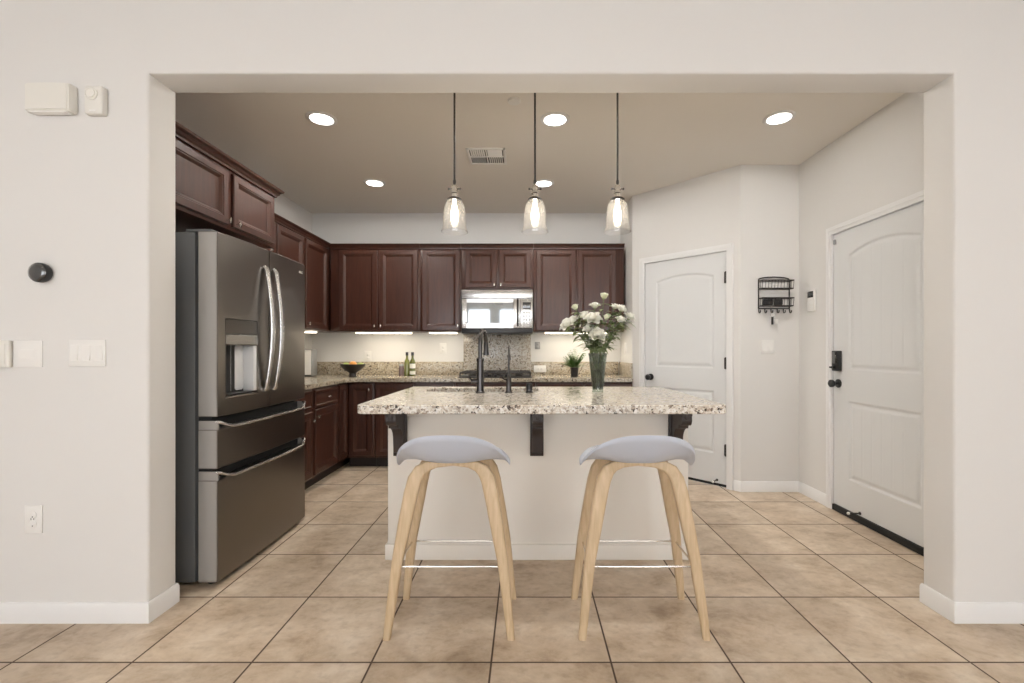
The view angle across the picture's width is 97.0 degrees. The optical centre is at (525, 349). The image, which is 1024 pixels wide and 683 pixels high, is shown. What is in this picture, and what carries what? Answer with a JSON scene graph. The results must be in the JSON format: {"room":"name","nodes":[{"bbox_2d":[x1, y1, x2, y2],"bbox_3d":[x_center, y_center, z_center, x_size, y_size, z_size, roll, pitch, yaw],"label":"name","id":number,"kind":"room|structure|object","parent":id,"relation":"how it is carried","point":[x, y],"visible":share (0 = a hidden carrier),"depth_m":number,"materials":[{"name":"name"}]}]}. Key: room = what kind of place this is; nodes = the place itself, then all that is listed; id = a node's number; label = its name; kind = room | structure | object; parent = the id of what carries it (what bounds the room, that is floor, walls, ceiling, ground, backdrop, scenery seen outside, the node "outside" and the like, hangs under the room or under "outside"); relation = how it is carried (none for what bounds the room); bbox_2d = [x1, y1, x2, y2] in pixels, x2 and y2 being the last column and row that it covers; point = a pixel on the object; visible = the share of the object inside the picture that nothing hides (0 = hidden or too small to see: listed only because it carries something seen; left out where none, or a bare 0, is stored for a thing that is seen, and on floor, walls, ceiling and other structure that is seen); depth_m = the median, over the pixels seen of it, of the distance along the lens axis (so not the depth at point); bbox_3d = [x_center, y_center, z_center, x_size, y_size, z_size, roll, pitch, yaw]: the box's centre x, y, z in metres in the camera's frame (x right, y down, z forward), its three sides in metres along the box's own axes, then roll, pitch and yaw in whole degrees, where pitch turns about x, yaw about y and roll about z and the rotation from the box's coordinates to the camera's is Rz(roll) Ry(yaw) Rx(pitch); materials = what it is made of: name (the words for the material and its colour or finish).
{"room":"kitchen","nodes":[
{"label":"kitchen","id":0,"kind":"room"},
{"bbox_2d":[274,194,311,348],"bbox_3d":[-2.510,-0.185,3.682,0.100,2.770,3.037,0,0,0],"label":"wall","id":1,"kind":"structure","parent":0,"point":[286,208],"depth_m":4.83,"materials":[{"name":"white paint"}]},
{"bbox_2d":[175,121,284,247],"bbox_3d":[-2.135,-0.971,2.845,0.641,0.432,1.130,0,0,0],"label":"upper cabinet","id":2,"kind":"object","parent":1,"relation":"attached to","point":[215,191],"visible":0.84,"depth_m":2.75,"materials":[{"name":"brown wood"}]},
{"bbox_2d":[264,213,308,264],"bbox_3d":[-2.271,-0.669,3.860,0.371,0.938,0.970,0,0,0],"label":"upper cabinet","id":3,"kind":"object","parent":1,"relation":"attached to","point":[288,236],"visible":0.06,"depth_m":4.05,"materials":[{"name":"brown wood"}]},
{"bbox_2d":[304,232,339,332],"bbox_3d":[-2.271,-0.669,4.769,0.371,0.938,0.843,0,0,0],"label":"upper cabinet","id":4,"kind":"object","parent":1,"relation":"attached to","point":[317,251],"visible":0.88,"depth_m":4.63,"materials":[{"name":"brown wood"}]},
{"bbox_2d":[305,330,317,332],"bbox_3d":[-2.240,-0.189,4.700,0.150,0.022,0.150,0,0,0],"label":"puck light","id":5,"kind":"object","parent":4,"relation":"attached to","point":[306,331],"visible":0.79,"depth_m":4.64,"materials":[{"name":"white plastic"}]},
{"bbox_2d":[312,213,620,374],"bbox_3d":[-0.688,-0.185,5.250,3.545,2.770,0.100,0,0,0],"label":"wall","id":6,"kind":"structure","parent":0,"point":[331,227],"depth_m":5.20,"materials":[{"name":"white paint"}]},
{"bbox_2d":[364,351,370,360],"bbox_3d":[-1.814,0.070,5.195,0.078,0.118,0.009,0,0,0],"label":"wall outlet","id":7,"kind":"object","parent":6,"relation":"attached to","point":[367,354],"visible":1,"depth_m":5.19,"materials":[{"name":"white plastic"}]},
{"bbox_2d":[330,243,425,332],"bbox_3d":[-1.626,-0.669,5.018,0.968,0.938,0.356,0,0,0],"label":"upper cabinet","id":8,"kind":"object","parent":6,"relation":"attached to","point":[375,287],"visible":0.98,"depth_m":4.89,"materials":[{"name":"brown wood"}]},
{"bbox_2d":[354,332,412,333],"bbox_3d":[-1.555,-0.190,4.965,0.610,0.019,0.110,0,0,0],"label":"light","id":9,"kind":"object","parent":8,"relation":"attached to","point":[354,332],"visible":0.94,"depth_m":4.93,"materials":[{"name":"white plastic"}]},
{"bbox_2d":[357,333,411,333],"bbox_3d":[-1.555,-0.184,4.965,0.590,0.006,0.100,0,0,0],"label":"diffuser","id":10,"kind":"object","parent":9,"relation":"attached to","point":[357,333],"depth_m":4.96,"materials":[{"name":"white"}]},
{"bbox_2d":[419,243,461,332],"bbox_3d":[-0.920,-0.669,5.018,0.440,0.938,0.356,0,0,0],"label":"upper cabinet","id":11,"kind":"object","parent":6,"relation":"attached to","point":[440,263],"visible":0.94,"depth_m":4.89,"materials":[{"name":"brown wood"}]},
{"bbox_2d":[428,332,457,333],"bbox_3d":[-0.905,-0.190,4.965,0.310,0.019,0.110,0,0,0],"label":"light","id":12,"kind":"object","parent":11,"relation":"attached to","point":[428,332],"visible":0.97,"depth_m":4.91,"materials":[{"name":"white plastic"}]},
{"bbox_2d":[440,343,445,353],"bbox_3d":[-0.953,-0.018,5.195,0.078,0.118,0.009,0,0,0],"label":"wall outlet","id":13,"kind":"object","parent":6,"relation":"attached to","point":[442,345],"visible":1,"depth_m":5.19,"materials":[{"name":"white plastic"}]},
{"bbox_2d":[463,334,530,374],"bbox_3d":[-0.330,0.044,5.189,0.770,0.479,0.018,0,0,0],"label":"backsplash","id":14,"kind":"structure","parent":6,"relation":"attached to","point":[520,344],"depth_m":5.18,"materials":[{"name":"beige stone"}]},
{"bbox_2d":[461,243,533,289],"bbox_3d":[-0.308,-0.894,5.018,0.780,0.488,0.356,0,0,0],"label":"upper cabinet","id":15,"kind":"object","parent":6,"relation":"attached to","point":[484,266],"visible":0.98,"depth_m":4.88,"materials":[{"name":"brown wood"}]},
{"bbox_2d":[461,290,532,333],"bbox_3d":[-0.309,-0.411,4.995,0.762,0.467,0.391,0,0,0],"label":"microwave","id":16,"kind":"object","parent":15,"relation":"attached to","point":[495,311],"visible":1,"depth_m":4.84,"materials":[{"name":"silver metal"}]},
{"bbox_2d":[535,342,539,348],"bbox_3d":[0.132,-0.052,5.195,0.062,0.085,0.009,0,0,0],"label":"wall outlet","id":17,"kind":"object","parent":6,"relation":"attached to","point":[537,344],"visible":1,"depth_m":5.19,"materials":[{"name":"grey plastic"}]},
{"bbox_2d":[533,243,624,332],"bbox_3d":[0.571,-0.669,5.018,0.973,0.938,0.356,0,0,0],"label":"upper cabinet","id":18,"kind":"object","parent":6,"relation":"attached to","point":[566,275],"visible":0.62,"depth_m":4.89,"materials":[{"name":"brown wood"}]},
{"bbox_2d":[544,332,606,333],"bbox_3d":[0.550,-0.190,4.965,0.700,0.019,0.110,0,0,0],"label":"light","id":19,"kind":"object","parent":18,"relation":"attached to","point":[544,332],"visible":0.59,"depth_m":4.93,"materials":[{"name":"white plastic"}]},
{"bbox_2d":[0,0,1023,601],"bbox_3d":[0.000,-0.185,2.082,7.400,2.770,0.163,0,0,0],"label":"wall","id":20,"kind":"structure","parent":0,"point":[90,199],"depth_m":2.00,"materials":[{"name":"white paint"}]},
{"bbox_2d":[0,340,12,366],"bbox_3d":[-2.322,0.017,1.988,0.120,0.118,0.023,0,0,0],"label":"light switch","id":21,"kind":"object","parent":20,"relation":"attached to","point":[6,346],"visible":1,"depth_m":1.98,"materials":[{"name":"white plastic"}]},
{"bbox_2d":[14,340,42,366],"bbox_3d":[-2.194,0.017,1.994,0.126,0.118,0.011,0,0,0],"label":"light switch","id":22,"kind":"object","parent":20,"relation":"attached to","point":[27,353],"visible":1,"depth_m":1.99,"materials":[{"name":"white plastic"}]},
{"bbox_2d":[25,505,42,532],"bbox_3d":[-2.170,0.746,1.995,0.078,0.123,0.009,0,0,0],"label":"wall outlet","id":23,"kind":"object","parent":20,"relation":"attached to","point":[33,513],"visible":1,"depth_m":1.99,"materials":[{"name":"white plastic"}]},
{"bbox_2d":[29,511,36,519],"bbox_3d":[-2.170,0.729,1.993,0.033,0.038,0.004,0,0,0],"label":"socket","id":24,"kind":"object","parent":23,"relation":"attached to","point":[32,514],"depth_m":1.99,"materials":[{"name":"white plastic"}]},
{"bbox_2d":[29,520,36,527],"bbox_3d":[-2.170,0.761,1.993,0.033,0.044,0.004,0,0,0],"label":"socket","id":25,"kind":"object","parent":23,"relation":"attached to","point":[32,523],"depth_m":1.99,"materials":[{"name":"white plastic"}]},
{"bbox_2d":[28,263,52,282],"bbox_3d":[-2.124,-0.338,1.979,0.086,0.086,0.042,0,0,0],"label":"thermostat","id":26,"kind":"object","parent":20,"relation":"attached to","point":[37,272],"visible":1,"depth_m":1.96,"materials":[{"name":"black plastic"}]},
{"bbox_2d":[25,82,76,114],"bbox_3d":[-2.075,-1.094,1.976,0.200,0.126,0.047,0,0,0],"label":"door chime","id":27,"kind":"object","parent":20,"relation":"attached to","point":[41,98],"visible":1,"depth_m":1.96,"materials":[{"name":"white plastic"}]},
{"bbox_2d":[29,111,71,114],"bbox_3d":[-2.075,-1.036,1.977,0.160,0.010,0.030,0,0,0],"label":"grille","id":28,"kind":"object","parent":27,"relation":"attached to","point":[32,112],"depth_m":1.97,"materials":[{"name":"white plastic"}]},
{"bbox_2d":[69,340,105,365],"bbox_3d":[-1.934,0.013,1.994,0.163,0.118,0.011,0,0,0],"label":"light switch","id":29,"kind":"object","parent":20,"relation":"attached to","point":[81,352],"visible":1,"depth_m":1.99,"materials":[{"name":"white plastic"}]},
{"bbox_2d":[0,583,179,623],"bbox_3d":[-2.677,1.156,2.075,2.046,0.088,0.177,0,0,0],"label":"baseboard","id":30,"kind":"structure","parent":20,"relation":"attached to","point":[10,612],"depth_m":1.99,"materials":[{"name":"white paint"}]},
{"bbox_2d":[84,86,107,115],"bbox_3d":[-1.883,-1.089,1.979,0.080,0.122,0.041,0,0,0],"label":"sensor","id":31,"kind":"object","parent":20,"relation":"attached to","point":[96,97],"visible":1,"depth_m":1.97,"materials":[{"name":"white plastic"}]},
{"bbox_2d":[920,583,1023,623],"bbox_3d":[2.789,1.156,2.075,1.821,0.088,0.177,0,0,0],"label":"baseboard","id":32,"kind":"structure","parent":20,"relation":"attached to","point":[956,612],"depth_m":1.99,"materials":[{"name":"white paint"}]},
{"bbox_2d":[0,462,1023,682],"bbox_3d":[0.000,1.250,0.850,7.600,0.100,8.900,0,0,0],"label":"floor","id":33,"kind":"structure","parent":0,"point":[798,590],"depth_m":2.02,"materials":[{"name":"tile"}]},
{"bbox_2d":[175,229,305,583],"bbox_3d":[-1.940,0.292,2.740,0.916,1.815,0.904,0,0,0],"label":"refrigerator","id":34,"kind":"object","parent":33,"relation":"on","point":[240,304],"visible":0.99,"depth_m":2.42,"materials":[{"name":"grey metal"}]},
{"bbox_2d":[295,389,315,481],"bbox_3d":[-2.115,0.764,3.583,0.681,0.872,0.565,0,0,0],"label":"base cabinet","id":35,"kind":"object","parent":33,"relation":"on","point":[308,398],"visible":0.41,"depth_m":3.78,"materials":[{"name":"brown wood"}]},
{"bbox_2d":[305,384,337,489],"bbox_3d":[-2.115,0.764,4.126,0.681,0.872,0.518,0,0,0],"label":"base cabinet","id":36,"kind":"object","parent":33,"relation":"on","point":[325,399],"visible":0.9,"depth_m":4.10,"materials":[{"name":"brown wood"}]},
{"bbox_2d":[330,383,349,473],"bbox_3d":[-2.131,0.764,4.788,0.650,0.872,0.803,0,0,0],"label":"base cabinet","id":37,"kind":"object","parent":33,"relation":"on","point":[342,402],"visible":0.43,"depth_m":4.51,"materials":[{"name":"brown wood"}]},
{"bbox_2d":[347,382,376,465],"bbox_3d":[-1.684,0.764,4.878,0.278,0.872,0.636,0,0,0],"label":"base cabinet","id":38,"kind":"object","parent":33,"relation":"on","point":[360,426],"visible":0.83,"depth_m":4.60,"materials":[{"name":"brown wood"}]},
{"bbox_2d":[374,382,454,465],"bbox_3d":[-1.131,0.764,4.878,0.823,0.872,0.636,0,0,0],"label":"base cabinet","id":39,"kind":"object","parent":33,"relation":"on","point":[381,389],"visible":0.09,"depth_m":4.60,"materials":[{"name":"brown wood"}]},
{"bbox_2d":[383,435,515,640],"bbox_3d":[-0.320,0.770,2.024,0.548,0.859,0.432,0,0,0],"label":"bar stool","id":40,"kind":"object","parent":33,"relation":"on","point":[476,454],"visible":1,"depth_m":1.91,"materials":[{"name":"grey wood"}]},
{"bbox_2d":[455,382,534,386],"bbox_3d":[-0.311,0.764,4.878,0.813,0.872,0.636,0,0,0],"label":"base cabinet","id":41,"kind":"object","parent":33,"relation":"on","point":[457,384],"visible":0.02,"depth_m":4.59,"materials":[{"name":"brown wood"}]},
{"bbox_2d":[385,414,691,559],"bbox_3d":[0.070,0.766,2.933,1.751,0.867,1.082,0,0,0],"label":"kitchen island","id":42,"kind":"object","parent":33,"relation":"on","point":[544,482],"visible":0.56,"depth_m":2.60,"materials":[{"name":"white"}]},
{"bbox_2d":[357,387,725,413],"bbox_3d":[0.083,0.308,2.938,1.929,0.047,1.193,0,0,0],"label":"island countertop","id":43,"kind":"structure","parent":42,"relation":"on","point":[412,400],"depth_m":2.51,"materials":[{"name":"stone"}]},
{"bbox_2d":[468,328,488,392],"bbox_3d":[-0.315,0.068,3.089,0.102,0.433,0.249,0,0,8],"label":"kitchen faucet","id":44,"kind":"object","parent":43,"relation":"on","point":[479,381],"visible":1,"depth_m":3.01,"materials":[{"name":"grey metal"}]},
{"bbox_2d":[500,345,511,392],"bbox_3d":[-0.133,0.127,3.067,0.085,0.317,0.143,0,0,0],"label":"filter faucet","id":45,"kind":"object","parent":43,"relation":"on","point":[508,378],"visible":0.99,"depth_m":3.01,"materials":[{"name":"grey metal"}]},
{"bbox_2d":[525,383,532,392],"bbox_3d":[0.022,0.255,3.060,0.052,0.061,0.052,0,0,0],"label":"air gap","id":46,"kind":"object","parent":43,"relation":"on","point":[529,389],"visible":1,"depth_m":3.04,"materials":[{"name":"black plastic"}]},
{"bbox_3d":[0.483,0.153,3.050,0.127,0.263,0.127,0,0,0],"label":"glass vase","id":47,"kind":"object","parent":43,"relation":"on","visible":0},
{"bbox_2d":[559,317,599,377],"bbox_3d":[0.359,0.015,3.075,0.269,0.472,0.132,0,0,-14],"label":"peony","id":48,"kind":"object","parent":47,"relation":"in","point":[565,325],"visible":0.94,"depth_m":3.05,"materials":[{"name":"white plant"}]},
{"bbox_2d":[568,315,600,386],"bbox_3d":[0.379,0.007,3.081,0.237,0.488,0.157,0,0,42],"label":"peony","id":49,"kind":"object","parent":47,"relation":"in","point":[574,318],"visible":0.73,"depth_m":3.06,"materials":[{"name":"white plant"}]},
{"bbox_2d":[571,304,599,376],"bbox_3d":[0.384,-0.032,3.055,0.194,0.565,0.148,0,0,41],"label":"peony","id":50,"kind":"object","parent":47,"relation":"in","point":[575,306],"visible":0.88,"depth_m":3.06,"materials":[{"name":"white plant"}]},
{"bbox_2d":[576,311,599,386],"bbox_3d":[0.416,-0.008,3.070,0.172,0.518,0.143,0,0,0],"label":"peony","id":51,"kind":"object","parent":47,"relation":"in","point":[582,314],"visible":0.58,"depth_m":3.05,"materials":[{"name":"white plant"}]},
{"bbox_2d":[580,324,599,383],"bbox_3d":[0.435,0.037,3.020,0.155,0.428,0.167,0,0,0],"label":"peony","id":52,"kind":"object","parent":47,"relation":"in","point":[587,328],"visible":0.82,"depth_m":3.01,"materials":[{"name":"white plant"}]},
{"bbox_2d":[582,312,604,368],"bbox_3d":[0.453,-0.003,3.003,0.178,0.506,0.149,0,0,0],"label":"peony","id":53,"kind":"object","parent":47,"relation":"in","point":[593,317],"visible":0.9,"depth_m":2.99,"materials":[{"name":"white plant"}]},
{"bbox_2d":[585,326,606,386],"bbox_3d":[0.466,0.048,2.991,0.148,0.406,0.188,0,0,0],"label":"peony","id":54,"kind":"object","parent":47,"relation":"in","point":[597,333],"visible":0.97,"depth_m":2.96,"materials":[{"name":"white plant"}]},
{"bbox_2d":[588,302,605,386],"bbox_3d":[0.476,-0.039,3.088,0.155,0.579,0.145,0,0,-22],"label":"peony","id":55,"kind":"object","parent":47,"relation":"in","point":[594,304],"visible":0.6,"depth_m":3.07,"materials":[{"name":"white plant"}]},
{"bbox_2d":[596,292,610,386],"bbox_3d":[0.524,-0.070,3.043,0.136,0.640,0.131,0,0,12],"label":"peony","id":56,"kind":"object","parent":47,"relation":"in","point":[604,295],"visible":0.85,"depth_m":3.05,"materials":[{"name":"white plant"}]},
{"bbox_2d":[595,314,612,385],"bbox_3d":[0.501,0.006,3.051,0.144,0.489,0.134,0,0,-14],"label":"peony","id":57,"kind":"object","parent":47,"relation":"in","point":[606,317],"visible":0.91,"depth_m":3.03,"materials":[{"name":"white plant"}]},
{"bbox_2d":[595,303,623,386],"bbox_3d":[0.560,-0.035,3.079,0.207,0.571,0.129,0,0,-26],"label":"peony","id":58,"kind":"object","parent":47,"relation":"in","point":[614,305],"visible":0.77,"depth_m":3.07,"materials":[{"name":"white plant"}]},
{"bbox_2d":[595,315,628,383],"bbox_3d":[0.579,0.011,3.005,0.233,0.479,0.125,0,0,0],"label":"peony","id":59,"kind":"object","parent":47,"relation":"in","point":[620,319],"visible":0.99,"depth_m":3.00,"materials":[{"name":"white plant"}]},
{"bbox_2d":[597,304,626,377],"bbox_3d":[0.572,-0.030,3.041,0.219,0.561,0.183,0,0,0],"label":"peony","id":60,"kind":"object","parent":47,"relation":"in","point":[621,308],"visible":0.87,"depth_m":3.04,"materials":[{"name":"white plant"}]},
{"bbox_2d":[595,312,635,378],"bbox_3d":[0.604,-0.004,3.063,0.283,0.510,0.173,0,0,0],"label":"peony","id":61,"kind":"object","parent":47,"relation":"in","point":[630,316],"visible":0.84,"depth_m":3.05,"materials":[{"name":"white plant"}]},
{"bbox_2d":[535,382,631,386],"bbox_3d":[0.589,0.764,4.878,0.983,0.872,0.636,0,0,0],"label":"base cabinet","id":62,"kind":"object","parent":33,"relation":"on","point":[537,384],"visible":0.08,"depth_m":4.59,"materials":[{"name":"brown wood"}]},
{"bbox_2d":[305,362,632,389],"bbox_3d":[-0.688,0.230,4.249,3.541,0.191,1.898,0,0,0],"label":"countertop","id":63,"kind":"structure","parent":62,"relation":"on","point":[328,373],"depth_m":5.18,"materials":[{"name":"beige stone"}]},
{"bbox_2d":[305,349,316,376],"bbox_3d":[-2.360,0.139,4.860,0.181,0.292,0.124,0,0,0],"label":"paper towel roll","id":64,"kind":"object","parent":63,"relation":"on","point":[310,354],"visible":0.63,"depth_m":4.80,"materials":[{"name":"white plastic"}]},
{"bbox_2d":[340,364,365,376],"bbox_3d":[-1.835,0.216,4.800,0.262,0.136,0.262,0,0,0],"label":"fruit bowl","id":65,"kind":"object","parent":63,"relation":"on","point":[352,369],"visible":0.97,"depth_m":4.72,"materials":[{"name":"black ceramic"}]},
{"bbox_2d":[399,364,403,375],"bbox_3d":[-1.365,0.219,4.960,0.056,0.131,0.055,0,0,0],"label":"spice jar","id":66,"kind":"object","parent":63,"relation":"on","point":[401,368],"visible":0.98,"depth_m":4.94,"materials":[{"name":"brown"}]},
{"bbox_2d":[404,352,409,375],"bbox_3d":[-1.310,0.154,4.990,0.060,0.261,0.060,0,0,0],"label":"oil bottle","id":67,"kind":"object","parent":63,"relation":"on","point":[406,362],"visible":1,"depth_m":4.97,"materials":[{"name":"green glass"}]},
{"bbox_2d":[410,352,414,375],"bbox_3d":[-1.243,0.154,4.965,0.061,0.261,0.061,0,0,0],"label":"oil bottle","id":68,"kind":"object","parent":63,"relation":"on","point":[412,361],"visible":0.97,"depth_m":4.94,"materials":[{"name":"green glass"}]},
{"bbox_2d":[458,370,531,377],"bbox_3d":[-0.315,0.256,4.853,0.750,0.056,0.495,0,0,0],"label":"gas cooktop","id":69,"kind":"object","parent":63,"relation":"in","point":[472,373],"visible":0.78,"depth_m":4.65,"materials":[{"name":"black metal"}]},
{"bbox_2d":[534,365,545,371],"bbox_3d":[0.160,0.215,5.171,0.140,0.078,0.009,0,0,0],"label":"wall outlet","id":70,"kind":"object","parent":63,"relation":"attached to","point":[537,368],"visible":1,"depth_m":5.17,"materials":[{"name":"white plastic"}]},
{"bbox_2d":[559,349,585,376],"bbox_3d":[0.506,0.136,4.795,0.326,0.297,0.234,0,0,-32],"label":"potted plant","id":71,"kind":"object","parent":63,"relation":"on","point":[574,366],"visible":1,"depth_m":4.76,"materials":[{"name":"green plant"}]},
{"bbox_2d":[571,435,710,640],"bbox_3d":[0.491,0.770,2.024,0.548,0.859,0.432,0,0,0],"label":"bar stool","id":72,"kind":"object","parent":33,"relation":"on","point":[654,451],"visible":1,"depth_m":1.91,"materials":[{"name":"brown wood"}]},
{"bbox_2d":[175,93,903,212],"bbox_3d":[0.000,-1.620,0.850,7.600,0.100,8.900,0,0,0],"label":"ceiling","id":73,"kind":"structure","parent":0,"point":[404,141],"depth_m":3.35,"materials":[{"name":"white paint"}]},
{"bbox_2d":[305,111,337,125],"bbox_3d":[-1.385,-1.565,3.070,0.200,0.010,0.200,0,0,0],"label":"recessed light","id":74,"kind":"object","parent":73,"relation":"in","point":[320,118],"visible":1,"depth_m":3.06,"materials":[{"name":"white paint"}]},
{"bbox_2d":[363,179,385,186],"bbox_3d":[-1.420,-1.565,4.250,0.200,0.010,0.200,0,0,0],"label":"recessed light","id":75,"kind":"object","parent":73,"relation":"in","point":[370,182],"visible":1,"depth_m":4.23,"materials":[{"name":"white"}]},
{"bbox_2d":[441,93,467,231],"bbox_3d":[-0.423,-1.134,2.680,0.159,0.872,0.159,0,0,0],"label":"pendant light","id":76,"kind":"object","parent":73,"relation":"hanging from","point":[454,199],"visible":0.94,"depth_m":2.67,"materials":[{"name":"clear glass"}]},
{"bbox_2d":[451,185,457,195],"bbox_3d":[-0.423,-0.939,2.680,0.044,0.073,0.044,0,0,0],"label":"socket","id":77,"kind":"object","parent":76,"relation":"attached to","point":[454,188],"depth_m":2.66,"materials":[{"name":"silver metal"}]},
{"bbox_2d":[465,148,506,164],"bbox_3d":[-0.315,-1.564,3.665,0.310,0.010,0.300,0,0,0],"label":"ceiling vent","id":78,"kind":"object","parent":73,"relation":"in","point":[476,156],"visible":1,"depth_m":3.65,"materials":[{"name":"white metal"}]},
{"bbox_2d":[507,97,520,104],"bbox_3d":[-0.075,-1.564,2.850,0.086,0.012,0.086,0,0,0],"label":"sprinkler","id":79,"kind":"object","parent":73,"relation":"attached to","point":[512,100],"visible":1,"depth_m":2.84,"materials":[{"name":"white plastic"}]},
{"bbox_2d":[522,93,547,230],"bbox_3d":[0.053,-1.134,2.680,0.159,0.872,0.159,0,0,0],"label":"pendant light","id":80,"kind":"object","parent":73,"relation":"hanging from","point":[534,199],"visible":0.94,"depth_m":2.67,"materials":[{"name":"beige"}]},
{"bbox_2d":[531,185,538,195],"bbox_3d":[0.053,-0.939,2.680,0.044,0.073,0.044,0,0,0],"label":"socket","id":81,"kind":"object","parent":80,"relation":"attached to","point":[534,192],"depth_m":2.66,"materials":[{"name":"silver metal"}]},
{"bbox_2d":[533,179,553,187],"bbox_3d":[0.165,-1.565,4.260,0.200,0.010,0.200,0,0,0],"label":"recessed light","id":82,"kind":"object","parent":73,"relation":"in","point":[542,183],"visible":0.84,"depth_m":4.25,"materials":[{"name":"white"}]},
{"bbox_2d":[540,111,569,126],"bbox_3d":[0.197,-1.565,3.080,0.200,0.010,0.200,0,0,0],"label":"recessed light","id":83,"kind":"object","parent":73,"relation":"in","point":[550,119],"visible":1,"depth_m":3.07,"materials":[{"name":"white plastic"}]},
{"bbox_2d":[604,93,630,231],"bbox_3d":[0.541,-1.134,2.680,0.159,0.872,0.159,0,0,0],"label":"pendant light","id":84,"kind":"object","parent":73,"relation":"hanging from","point":[617,199],"visible":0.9,"depth_m":2.67,"materials":[{"name":"beige"}]},
{"bbox_2d":[614,185,620,195],"bbox_3d":[0.541,-0.939,2.680,0.044,0.073,0.044,0,0,0],"label":"socket","id":85,"kind":"object","parent":84,"relation":"attached to","point":[617,188],"depth_m":2.66,"materials":[{"name":"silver metal"}]},
{"bbox_2d":[762,110,795,125],"bbox_3d":[1.710,-1.565,3.060,0.200,0.010,0.200,0,0,0],"label":"recessed light","id":86,"kind":"object","parent":73,"relation":"in","point":[783,116],"visible":1,"depth_m":3.04,"materials":[{"name":"white plastic"}]},
{"bbox_2d":[621,197,631,362],"bbox_3d":[1.135,-0.185,4.910,0.100,2.770,0.580,0,0,0],"label":"wall","id":87,"kind":"structure","parent":0,"point":[626,234],"depth_m":4.84,"materials":[{"name":"white paint"}]},
{"bbox_2d":[632,165,740,480],"bbox_3d":[1.489,-0.185,4.264,0.100,2.770,1.072,0,0,-43],"label":"wall","id":88,"kind":"structure","parent":0,"point":[704,211],"depth_m":4.12,"materials":[{"name":"white paint"}]},
{"bbox_2d":[639,243,732,489],"bbox_3d":[1.449,0.142,4.205,0.133,2.115,0.920,0,0,-43],"label":"door","id":89,"kind":"structure","parent":88,"relation":"in","point":[686,304],"depth_m":4.13,"materials":[{"name":"white paint"}]},
{"bbox_2d":[741,165,798,480],"bbox_3d":[2.068,-0.185,3.890,0.496,2.770,0.100,0,0,0],"label":"wall","id":90,"kind":"structure","parent":0,"point":[769,193],"depth_m":3.84,"materials":[{"name":"white paint"}]},
{"bbox_2d":[761,340,773,352],"bbox_3d":[2.047,-0.028,3.834,0.112,0.115,0.011,0,0,0],"label":"light switch","id":91,"kind":"object","parent":90,"relation":"attached to","point":[767,346],"visible":1,"depth_m":3.83,"materials":[{"name":"white plastic"}]},
{"bbox_2d":[758,276,794,312],"bbox_3d":[2.098,-0.466,3.800,0.271,0.312,0.080,0,0,0],"label":"key rack","id":92,"kind":"object","parent":90,"relation":"attached to","point":[787,280],"visible":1,"depth_m":3.80,"materials":[{"name":"black metal"}]},
{"bbox_2d":[762,299,772,304],"bbox_3d":[2.027,-0.402,3.799,0.080,0.052,0.034,0,0,0],"label":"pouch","id":93,"kind":"object","parent":92,"relation":"in","point":[767,300],"visible":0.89,"depth_m":3.79,"materials":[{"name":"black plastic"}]},
{"bbox_2d":[770,313,777,324],"bbox_3d":[2.088,-0.264,3.812,0.065,0.101,0.016,0,0,0],"label":"bunch","id":94,"kind":"object","parent":92,"relation":"hanging from","point":[773,321],"visible":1,"depth_m":3.81,"materials":[{"name":"silver metal"}]},
{"bbox_2d":[758,279,793,289],"bbox_3d":[2.098,-0.548,3.799,0.270,0.077,0.078,0,0,0],"label":"basket","id":95,"kind":"object","parent":92,"relation":"on","point":[763,280],"depth_m":3.77,"materials":[{"name":"black metal"}]},
{"bbox_2d":[758,297,794,306],"bbox_3d":[2.098,-0.403,3.799,0.270,0.075,0.078,0,0,0],"label":"basket","id":96,"kind":"object","parent":92,"relation":"on","point":[762,298],"depth_m":3.77,"materials":[{"name":"black metal"}]},
{"bbox_2d":[774,299,782,304],"bbox_3d":[2.115,-0.402,3.799,0.068,0.052,0.034,0,0,0],"label":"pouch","id":97,"kind":"object","parent":92,"relation":"in","point":[776,301],"visible":0.93,"depth_m":3.79,"materials":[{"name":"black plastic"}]},
{"bbox_2d":[733,480,825,505],"bbox_3d":[2.044,1.156,3.678,0.544,0.088,0.405,0,0,0],"label":"baseboard","id":98,"kind":"structure","parent":90,"relation":"attached to","point":[740,486],"depth_m":3.83,"materials":[{"name":"white paint"}]},
{"bbox_2d":[799,93,923,502],"bbox_3d":[2.366,-0.185,3.002,0.100,2.770,1.677,0,0,0],"label":"wall","id":99,"kind":"structure","parent":0,"point":[879,162],"depth_m":3.46,"materials":[{"name":"white paint"}]},
{"bbox_2d":[807,290,815,311],"bbox_3d":[2.304,-0.397,3.655,0.023,0.170,0.090,0,0,0],"label":"remote","id":100,"kind":"object","parent":99,"relation":"attached to","point":[811,295],"visible":1,"depth_m":3.64,"materials":[{"name":"white plastic"}]},
{"bbox_2d":[826,190,923,555],"bbox_3d":[2.294,0.138,2.958,0.132,2.125,1.025,0,0,0],"label":"door","id":101,"kind":"structure","parent":99,"relation":"in","point":[876,361],"depth_m":2.99,"materials":[{"name":"white paint"}]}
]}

